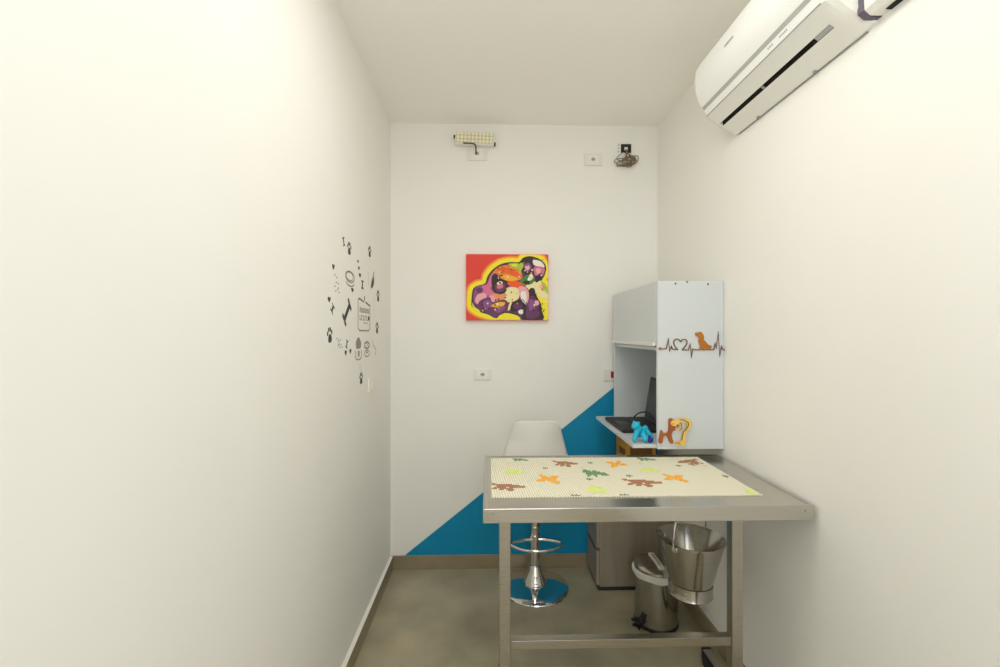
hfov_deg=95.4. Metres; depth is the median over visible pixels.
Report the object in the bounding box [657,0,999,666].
wall
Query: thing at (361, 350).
bowl
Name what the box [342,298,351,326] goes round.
sticker
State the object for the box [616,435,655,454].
carton
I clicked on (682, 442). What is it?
cutout
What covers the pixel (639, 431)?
dog
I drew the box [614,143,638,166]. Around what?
junction box
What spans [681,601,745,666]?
baseboard
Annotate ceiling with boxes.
[334,0,749,125]
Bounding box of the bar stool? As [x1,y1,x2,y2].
[503,421,568,606]
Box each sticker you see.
[327,327,331,342]
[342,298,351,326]
[345,271,354,286]
[355,338,361,359]
[358,296,369,330]
[364,341,369,356]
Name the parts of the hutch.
handle, door, panel, panel, panel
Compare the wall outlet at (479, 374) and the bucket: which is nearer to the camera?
the bucket
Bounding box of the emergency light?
[454,132,495,153]
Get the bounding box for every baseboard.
[346,557,392,666]
[393,553,588,569]
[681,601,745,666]
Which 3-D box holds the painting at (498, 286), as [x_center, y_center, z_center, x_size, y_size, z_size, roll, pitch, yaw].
[0.045,-0.283,2.802,0.505,0.405,0.036,0,0,-2]
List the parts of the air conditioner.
plate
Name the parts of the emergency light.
led panel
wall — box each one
[0,0,390,666]
[391,123,656,555]
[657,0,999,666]
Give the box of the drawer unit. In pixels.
[587,521,669,589]
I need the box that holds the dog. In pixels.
[631,421,653,441]
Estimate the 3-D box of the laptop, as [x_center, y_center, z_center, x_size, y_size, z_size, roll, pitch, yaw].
[0.744,0.373,2.448,0.273,0.248,0.345,0,0,-2]
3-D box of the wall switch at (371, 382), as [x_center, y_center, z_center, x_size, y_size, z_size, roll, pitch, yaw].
[-0.656,0.263,2.329,0.012,0.072,0.116,0,0,-2]
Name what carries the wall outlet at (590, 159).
attached to the wall at (534, 192)
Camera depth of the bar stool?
2.45 m
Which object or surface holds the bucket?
hanging from the table
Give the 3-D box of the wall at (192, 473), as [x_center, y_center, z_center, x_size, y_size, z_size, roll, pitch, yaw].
[-0.669,0.077,0.717,0.100,2.745,4.168,0,0,-2]
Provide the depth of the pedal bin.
2.21 m
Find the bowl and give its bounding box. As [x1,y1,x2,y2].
[355,350,361,359]
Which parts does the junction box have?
cord coil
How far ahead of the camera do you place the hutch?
2.04 m
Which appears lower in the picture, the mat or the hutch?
the mat
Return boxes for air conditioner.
[695,0,902,135]
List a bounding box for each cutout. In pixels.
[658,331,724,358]
[658,418,678,443]
[670,418,691,445]
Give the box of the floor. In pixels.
[354,567,726,666]
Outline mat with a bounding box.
[491,457,761,497]
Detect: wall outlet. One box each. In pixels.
[467,147,486,160]
[474,369,490,379]
[584,153,601,165]
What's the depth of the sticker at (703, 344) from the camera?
2.03 m
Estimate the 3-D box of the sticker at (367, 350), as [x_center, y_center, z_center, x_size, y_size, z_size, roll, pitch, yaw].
[-0.660,0.077,2.255,0.001,0.079,0.106,0,0,-2]
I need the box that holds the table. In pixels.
[483,454,813,666]
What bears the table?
on the floor
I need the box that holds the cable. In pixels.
[632,411,655,422]
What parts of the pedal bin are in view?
lid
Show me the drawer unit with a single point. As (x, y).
(612, 547)
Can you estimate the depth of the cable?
2.42 m
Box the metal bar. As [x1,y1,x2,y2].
[701,647,723,666]
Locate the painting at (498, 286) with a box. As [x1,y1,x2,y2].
[466,254,547,319]
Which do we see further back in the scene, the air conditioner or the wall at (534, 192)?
the wall at (534, 192)
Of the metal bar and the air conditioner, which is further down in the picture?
the metal bar
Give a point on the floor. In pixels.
(424, 617)
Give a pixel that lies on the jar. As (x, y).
(358, 343)
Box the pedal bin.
[631,552,678,632]
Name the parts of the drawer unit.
drawer, drawer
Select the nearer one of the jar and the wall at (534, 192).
the jar
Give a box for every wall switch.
[368,377,374,392]
[603,369,613,380]
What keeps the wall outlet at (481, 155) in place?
attached to the wall at (534, 192)
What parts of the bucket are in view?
handle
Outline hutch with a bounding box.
[596,281,723,448]
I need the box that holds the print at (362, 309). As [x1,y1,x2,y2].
[360,307,368,323]
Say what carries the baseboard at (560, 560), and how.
attached to the wall at (534, 192)
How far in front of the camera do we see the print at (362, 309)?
2.19 m
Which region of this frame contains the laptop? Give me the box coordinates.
[605,377,655,432]
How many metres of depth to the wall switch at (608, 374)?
2.83 m
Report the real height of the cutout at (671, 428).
0.114 m
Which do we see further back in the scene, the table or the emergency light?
the emergency light
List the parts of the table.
leg, leg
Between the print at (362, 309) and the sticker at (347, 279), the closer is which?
the sticker at (347, 279)
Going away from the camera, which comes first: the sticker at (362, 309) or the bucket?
the bucket
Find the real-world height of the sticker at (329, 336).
0.061 m
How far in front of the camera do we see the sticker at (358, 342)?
2.11 m
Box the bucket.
[656,521,726,604]
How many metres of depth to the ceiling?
2.13 m
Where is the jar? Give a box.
[356,338,360,348]
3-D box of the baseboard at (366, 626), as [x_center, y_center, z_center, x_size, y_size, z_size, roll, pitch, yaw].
[-0.611,1.409,0.718,0.018,0.083,4.168,0,0,-2]

